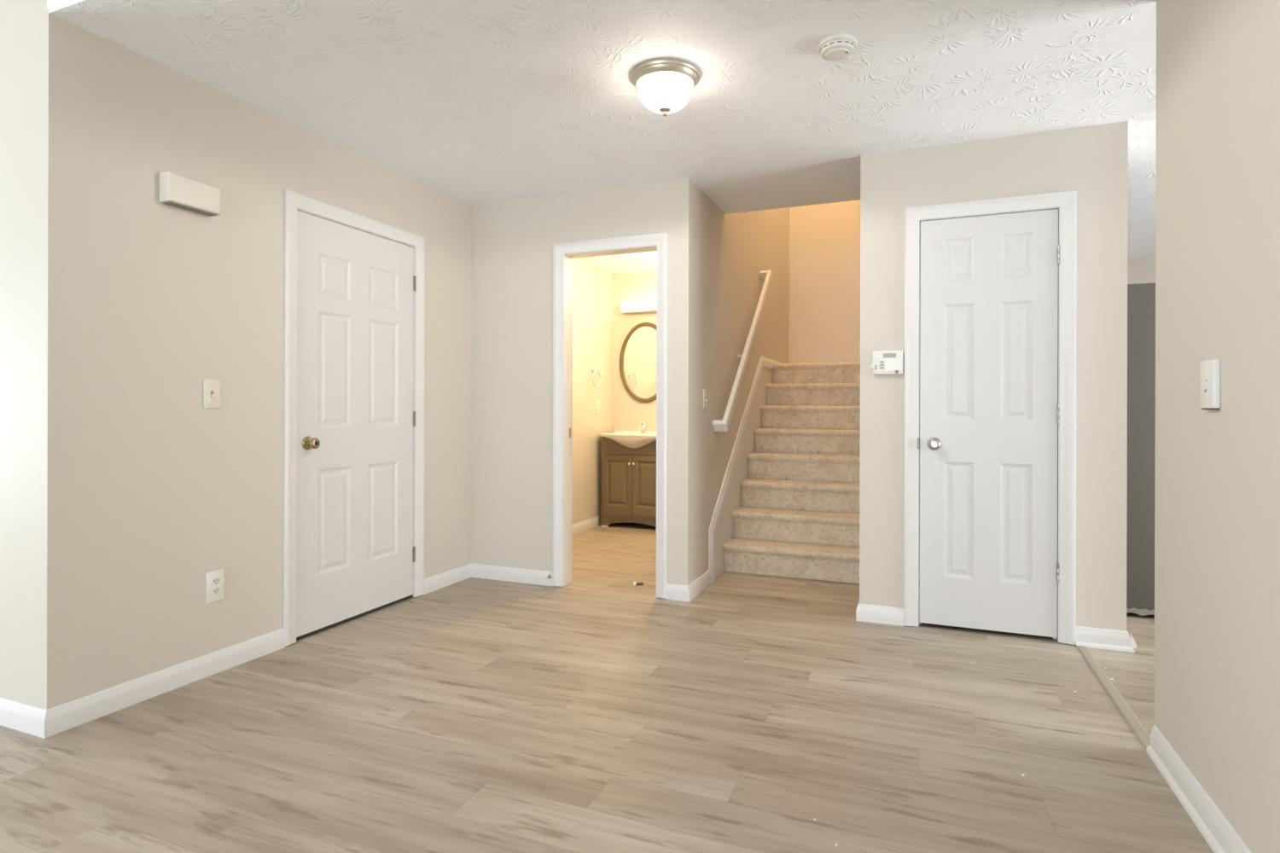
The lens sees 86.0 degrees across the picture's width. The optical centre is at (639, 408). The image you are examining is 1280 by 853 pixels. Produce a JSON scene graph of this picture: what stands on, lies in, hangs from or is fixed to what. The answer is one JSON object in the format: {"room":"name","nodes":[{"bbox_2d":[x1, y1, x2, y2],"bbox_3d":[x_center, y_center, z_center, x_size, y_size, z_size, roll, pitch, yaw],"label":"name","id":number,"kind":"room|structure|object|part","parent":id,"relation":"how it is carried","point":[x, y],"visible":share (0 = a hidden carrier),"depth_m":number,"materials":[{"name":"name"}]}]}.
{"room":"entrance hall","nodes":[
{"label":"entrance hall","id":0,"kind":"room"},
{"bbox_2d":[0,0,88,709],"bbox_3d":[-2.463,-0.284,2.566,8.150,2.780,0.124,0,0,22],"label":"wall","id":1,"kind":"structure","parent":0,"point":[44,56],"depth_m":2.37,"materials":[{"name":"beige paint"}]},
{"bbox_2d":[0,628,285,738],"bbox_3d":[-3.911,1.058,3.578,4.514,0.088,0.944,0,0,22],"label":"baseboard","id":2,"kind":"structure","parent":1,"relation":"attached to","point":[26,718],"depth_m":2.54,"materials":[{"name":"white paint"}]},
{"bbox_2d":[87,31,471,695],"bbox_3d":[-1.589,-0.112,3.494,0.120,2.440,2.251,0,0,22],"label":"wall","id":3,"kind":"structure","parent":0,"point":[179,491],"depth_m":2.81,"materials":[{"name":"beige paint"}]},
{"bbox_2d":[159,171,220,216],"bbox_3d":[-1.794,-0.852,2.746,0.055,0.117,0.214,0,0,22],"label":"door chime","id":4,"kind":"object","parent":3,"relation":"attached to","point":[176,190],"visible":1,"depth_m":2.71,"materials":[{"name":"beige plastic"}]},
{"bbox_2d":[162,201,216,216],"bbox_3d":[-1.797,-0.796,2.747,0.043,0.004,0.190,0,0,22],"label":"grille","id":5,"kind":"object","parent":4,"relation":"attached to","point":[189,206],"depth_m":2.74,"materials":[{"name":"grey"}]},
{"bbox_2d":[203,378,220,408],"bbox_3d":[-1.774,-0.058,2.850,0.017,0.122,0.075,0,0,22],"label":"light switch","id":6,"kind":"object","parent":3,"relation":"attached to","point":[211,387],"visible":1,"depth_m":2.85,"materials":[{"name":"beige plastic"}]},
{"bbox_2d":[205,569,224,604],"bbox_3d":[-1.774,0.746,2.869,0.008,0.128,0.080,0,0,22],"label":"power outlet","id":7,"kind":"object","parent":3,"relation":"attached to","point":[214,580],"visible":1,"depth_m":2.86,"materials":[{"name":"white plastic"}]},
{"bbox_2d":[212,577,220,585],"bbox_3d":[-1.772,0.725,2.868,0.003,0.027,0.032,0,0,22],"label":"receptacle","id":8,"kind":"object","parent":7,"relation":"attached to","point":[216,581],"depth_m":2.87,"materials":[{"name":"grey plastic"}]},
{"bbox_2d":[212,587,220,595],"bbox_3d":[-1.772,0.766,2.868,0.003,0.027,0.032,0,0,22],"label":"receptacle","id":9,"kind":"object","parent":7,"relation":"attached to","point":[216,590],"depth_m":2.87,"materials":[{"name":"grey plastic"}]},
{"bbox_2d":[282,189,424,646],"bbox_3d":[-1.519,0.048,3.645,0.138,2.116,0.964,0,0,22],"label":"door frame","id":10,"kind":"structure","parent":3,"relation":"attached to","point":[293,201],"depth_m":3.23,"materials":[{"name":"white paint"}]},
{"bbox_2d":[296,209,416,639],"bbox_3d":[-1.462,0.083,3.627,0.095,2.039,0.826,0,0,22],"label":"door","id":11,"kind":"structure","parent":3,"relation":"in","point":[356,552],"depth_m":3.57,"materials":[{"name":"white paint"}]},
{"bbox_3d":[-1.576,0.170,3.300,0.058,0.066,0.066,0,0,22],"label":"knob","id":12,"kind":"part","parent":11,"relation":"part of","materials":[{"name":"gold metal"}]},
{"bbox_2d":[572,258,612,524],"bbox_3d":[-0.750,-0.110,5.739,0.100,2.440,2.300,0,0,22],"label":"wall","id":13,"kind":"structure","parent":0,"point":[592,290],"depth_m":6.32,"materials":[{"name":"beige paint"}]},
{"bbox_2d":[591,367,600,388],"bbox_3d":[-0.419,-0.281,6.355,0.054,0.191,0.158,0,0,22],"label":"towel ring","id":14,"kind":"object","parent":13,"relation":"attached to","point":[593,370],"visible":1,"depth_m":6.34,"materials":[{"name":"silver metal"}]},
{"bbox_2d":[595,400,599,413],"bbox_3d":[-0.398,-0.007,6.470,0.008,0.128,0.080,0,0,22],"label":"power outlet","id":15,"kind":"object","parent":13,"relation":"attached to","point":[597,402],"visible":1,"depth_m":6.46,"materials":[{"name":"white plastic"}]},
{"bbox_2d":[48,0,1157,273],"bbox_3d":[1.793,-1.453,2.916,6.820,0.260,8.200,0,0,22],"label":"ceiling","id":16,"kind":"structure","parent":0,"point":[474,102],"depth_m":2.79,"materials":[{"name":"white paint"}]},
{"bbox_2d":[630,58,699,116],"bbox_3d":[0.100,-1.246,2.739,0.278,0.164,0.278,0,0,22],"label":"ceiling light","id":17,"kind":"object","parent":16,"relation":"attached to","point":[665,86],"visible":1,"depth_m":2.66,"materials":[{"name":"white glass"}]},
{"bbox_3d":[0.100,-1.240,2.739,0.221,0.100,0.221,0,0,22],"label":"lamp shade","id":18,"kind":"part","parent":17,"relation":"part of","materials":[{"name":"white glass"}]},
{"bbox_2d":[818,34,856,60],"bbox_3d":[0.719,-1.303,2.500,0.134,0.046,0.134,0,0,22],"label":"smoke detector","id":19,"kind":"object","parent":16,"relation":"attached to","point":[838,47],"visible":1,"depth_m":2.46,"materials":[{"name":"white plastic"}]},
{"bbox_3d":[0.719,-1.319,2.500,0.134,0.014,0.134,0,0,22],"label":"plate","id":20,"kind":"part","parent":19,"relation":"part of","materials":[{"name":"white plastic"}]},
{"bbox_2d":[0,522,1214,852],"bbox_3d":[-1.375,1.169,1.062,11.300,0.120,14.000,0,0,22],"label":"floor","id":21,"kind":"structure","parent":0,"point":[596,712],"depth_m":2.32,"materials":[{"name":"beige laminate"}]},
{"bbox_2d":[600,436,656,527],"bbox_3d":[-0.010,0.693,6.451,0.645,0.839,0.392,0,0,22],"label":"bathroom vanity","id":22,"kind":"object","parent":21,"relation":"on","point":[628,475],"visible":0.82,"depth_m":6.32,"materials":[{"name":"brown paint"}]},
{"bbox_3d":[-0.211,0.718,6.357,0.298,0.557,0.018,0,0,22],"label":"cabinet door","id":23,"kind":"part","parent":22,"relation":"part of","materials":[{"name":"brown paint"}]},
{"bbox_2d":[599,430,656,448],"bbox_3d":[-0.020,0.296,6.424,0.669,0.148,0.474,0,0,22],"label":"sink basin","id":24,"kind":"object","parent":22,"relation":"in","point":[626,439],"visible":0.74,"depth_m":6.25,"materials":[{"name":"white ceramic"}]},
{"bbox_2d":[638,420,646,433],"bbox_3d":[0.018,0.178,6.529,0.060,0.124,0.150,0,0,22],"label":"faucet","id":25,"kind":"object","parent":24,"relation":"on","point":[642,427],"visible":1,"depth_m":6.55,"materials":[{"name":"silver metal"}]},
{"bbox_3d":[-0.067,0.421,6.306,0.601,0.018,0.006,0,0,22],"label":"apron rail","id":26,"kind":"part","parent":22,"relation":"part of","materials":[{"name":"brown paint"}]},
{"bbox_3d":[0.070,0.719,6.244,0.298,0.557,0.018,0,0,22],"label":"cabinet door","id":27,"kind":"part","parent":22,"relation":"part of","materials":[{"name":"brown paint"}]},
{"bbox_2d":[633,581,643,586],"bbox_3d":[-0.011,1.100,4.306,0.066,0.024,0.022,0,0,-15],"label":"door stop","id":28,"kind":"object","parent":21,"relation":"on","point":[635,584],"visible":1,"depth_m":4.30,"materials":[{"name":"white paint"}]},
{"bbox_2d":[723,361,860,583],"bbox_3d":[1.480,0.359,5.679,0.932,1.513,2.580,0,0,22],"label":"staircase","id":29,"kind":"structure","parent":21,"relation":"on","point":[800,492],"depth_m":5.06,"materials":[{"name":"beige carpet"}]},
{"bbox_2d":[1076,645,1150,749],"bbox_3d":[1.867,1.115,2.722,0.042,0.005,1.046,0,0,22],"label":"floor strip","id":30,"kind":"object","parent":21,"relation":"on","point":[1137,727],"visible":0.8,"depth_m":2.62,"materials":[{"name":"beige wood"}]},
{"bbox_2d":[1126,282,1155,616],"bbox_3d":[3.070,0.229,3.890,0.829,1.782,0.757,0,0,22],"label":"refrigerator","id":31,"kind":"object","parent":21,"relation":"on","point":[1141,297],"visible":0.02,"depth_m":3.65,"materials":[{"name":"grey metal"}]},
{"bbox_3d":[2.877,1.083,3.563,0.720,0.045,0.009,0,0,22],"label":"trim","id":32,"kind":"part","parent":31,"relation":"part of","materials":[{"name":"grey"}]},
{"bbox_2d":[611,270,656,432],"bbox_3d":[0.380,-0.107,6.577,1.570,2.440,0.100,0,0,22],"label":"wall","id":33,"kind":"structure","parent":0,"point":[627,412],"depth_m":6.73,"materials":[{"name":"beige paint"}]},
{"bbox_2d":[619,322,656,402],"bbox_3d":[0.051,-0.441,6.642,0.536,0.776,0.027,0,0,22],"label":"oval mirror","id":34,"kind":"object","parent":33,"relation":"attached to","point":[637,361],"visible":0.62,"depth_m":6.66,"materials":[{"name":"brown mirror"}]},
{"bbox_2d":[620,300,656,314],"bbox_3d":[0.043,-0.977,6.593,0.500,0.112,0.125,0,0,22],"label":"vanity light","id":35,"kind":"object","parent":33,"relation":"attached to","point":[642,306],"visible":0.74,"depth_m":6.59,"materials":[{"name":"white glass"}]},
{"bbox_3d":[-0.120,-0.983,6.642,0.124,0.094,0.094,0,0,22],"label":"lamp shade","id":36,"kind":"part","parent":35,"relation":"part of","materials":[{"name":"white glass"}]},
{"bbox_3d":[0.044,-0.926,6.594,0.470,0.010,0.078,0,0,22],"label":"rail","id":37,"kind":"part","parent":35,"relation":"part of","materials":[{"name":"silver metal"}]},
{"bbox_3d":[0.038,-0.983,6.578,0.124,0.094,0.094,0,0,22],"label":"lamp shade","id":38,"kind":"part","parent":35,"relation":"part of","materials":[{"name":"white glass"}]},
{"bbox_2d":[671,177,789,585],"bbox_3d":[0.861,-1.386,5.528,0.100,5.000,3.350,0,0,22],"label":"wall","id":39,"kind":"structure","parent":0,"point":[718,258],"depth_m":4.36,"materials":[{"name":"beige paint"}]},
{"bbox_2d":[572,515,710,602],"bbox_3d":[0.003,1.068,5.362,1.585,0.088,2.434,0,0,22],"label":"baseboard","id":40,"kind":"structure","parent":39,"relation":"attached to","point":[675,592],"depth_m":4.08,"materials":[{"name":"white paint"}]},
{"bbox_2d":[703,389,707,408],"bbox_3d":[0.408,-0.055,4.254,0.017,0.118,0.073,0,0,22],"label":"light switch","id":41,"kind":"object","parent":39,"relation":"attached to","point":[705,399],"visible":1,"depth_m":4.25,"materials":[{"name":"white plastic"}]},
{"bbox_2d":[712,269,772,431],"bbox_3d":[0.789,-0.501,5.098,0.093,1.312,1.514,0,0,22],"label":"handrail","id":42,"kind":"object","parent":39,"relation":"attached to","point":[718,426],"visible":1,"depth_m":4.90,"materials":[{"name":"white paint"}]},
{"bbox_2d":[708,356,780,583],"bbox_3d":[0.992,0.339,5.703,0.021,1.552,2.925,0,0,22],"label":"skirt","id":43,"kind":"object","parent":39,"relation":"attached to","point":[720,531],"visible":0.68,"depth_m":4.99,"materials":[{"name":"white paint"}]},
{"bbox_2d":[470,121,1128,644],"bbox_3d":[0.533,-0.106,3.918,3.740,2.440,0.120,0,0,22],"label":"wall","id":44,"kind":"structure","parent":0,"point":[1092,161],"depth_m":3.57,"materials":[{"name":"beige paint"}]},
{"bbox_2d":[424,563,552,594],"bbox_3d":[-0.917,1.065,4.179,0.620,0.088,0.476,0,0,22],"label":"baseboard","id":45,"kind":"structure","parent":44,"relation":"attached to","point":[437,582],"depth_m":4.36,"materials":[{"name":"white paint"}]},
{"bbox_2d":[552,232,668,599],"bbox_3d":[-0.170,0.045,4.191,0.753,2.130,0.138,0,0,22],"label":"door frame","id":46,"kind":"structure","parent":44,"relation":"attached to","point":[564,253],"depth_m":4.25,"materials":[{"name":"white paint"}]},
{"bbox_2d":[871,349,902,374],"bbox_3d":[1.272,-0.234,3.538,0.157,0.123,0.032,0,0,22],"label":"alarm keypad","id":47,"kind":"object","parent":44,"relation":"attached to","point":[884,362],"visible":1,"depth_m":3.52,"materials":[{"name":"white plastic"}]},
{"bbox_2d":[919,209,1059,638],"bbox_3d":[1.707,0.072,3.372,0.614,2.044,0.094,0,0,22],"label":"door","id":48,"kind":"structure","parent":44,"relation":"in","point":[990,409],"depth_m":3.38,"materials":[{"name":"white paint"}]},
{"bbox_3d":[1.478,0.182,3.445,0.066,0.066,0.058,0,0,22],"label":"knob","id":49,"kind":"part","parent":48,"relation":"part of","materials":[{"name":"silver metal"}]},
{"bbox_2d":[903,190,1076,645],"bbox_3d":[1.724,0.046,3.424,0.753,2.137,0.128,0,0,22],"label":"door frame","id":50,"kind":"structure","parent":44,"relation":"attached to","point":[1066,202],"depth_m":3.28,"materials":[{"name":"white paint"}]},
{"bbox_2d":[788,199,860,363],"bbox_3d":[3.132,-1.380,6.484,3.600,5.000,0.120,0,0,22],"label":"wall","id":51,"kind":"structure","parent":0,"point":[824,303],"depth_m":6.93,"materials":[{"name":"beige paint"}]},
{"bbox_2d":[1127,259,1155,284],"bbox_3d":[5.059,-0.095,5.923,3.000,2.440,0.120,0,0,22],"label":"wall","id":52,"kind":"structure","parent":0,"point":[1138,271],"depth_m":6.10,"materials":[{"name":"beige paint"}]},
{"bbox_2d":[1154,0,1279,852],"bbox_3d":[0.011,-0.278,-2.067,0.120,2.780,9.225,0,0,22],"label":"wall","id":53,"kind":"structure","parent":0,"point":[1217,491],"depth_m":1.75,"materials":[{"name":"beige paint"}]},
{"bbox_2d":[1146,725,1251,852],"bbox_3d":[-0.044,1.068,-1.999,0.026,0.088,9.113,0,0,22],"label":"baseboard","id":54,"kind":"structure","parent":53,"relation":"attached to","point":[1214,828],"depth_m":1.88,"materials":[{"name":"white paint"}]},
{"bbox_2d":[1199,359,1220,409],"bbox_3d":[1.492,-0.060,1.798,0.017,0.130,0.088,0,0,22],"label":"wall control","id":55,"kind":"object","parent":53,"relation":"attached to","point":[1209,369],"visible":1,"depth_m":1.77,"materials":[{"name":"white plastic"}]},
{"bbox_3d":[1.879,-0.103,3.694,1.076,2.440,0.490,0,0,22],"label":"wall","id":56,"kind":"structure","parent":0,"visible":0},
{"bbox_2d":[1075,626,1134,652],"bbox_3d":[2.267,1.074,3.463,0.230,0.088,0.626,0,0,22],"label":"baseboard","id":57,"kind":"structure","parent":56,"relation":"attached to","point":[1105,639],"depth_m":3.18,"materials":[{"name":"white paint"}]},
{"bbox_2d":[1130,633,1136,648],"bbox_3d":[2.264,1.066,3.148,0.023,0.068,0.010,0,0,22],"label":"baseboard","id":58,"kind":"structure","parent":56,"relation":"attached to","point":[1133,642],"depth_m":3.15,"materials":[{"name":"white paint"}]},
{"bbox_3d":[3.058,-1.380,4.768,2.656,5.000,3.360,0,0,22],"label":"wall","id":59,"kind":"structure","parent":0,"visible":0},
{"bbox_2d":[855,601,903,626],"bbox_3d":[1.374,1.071,3.883,0.234,0.088,0.714,0,0,22],"label":"baseboard","id":60,"kind":"structure","parent":59,"relation":"attached to","point":[864,613],"depth_m":3.55,"materials":[{"name":"white paint"}]}
]}

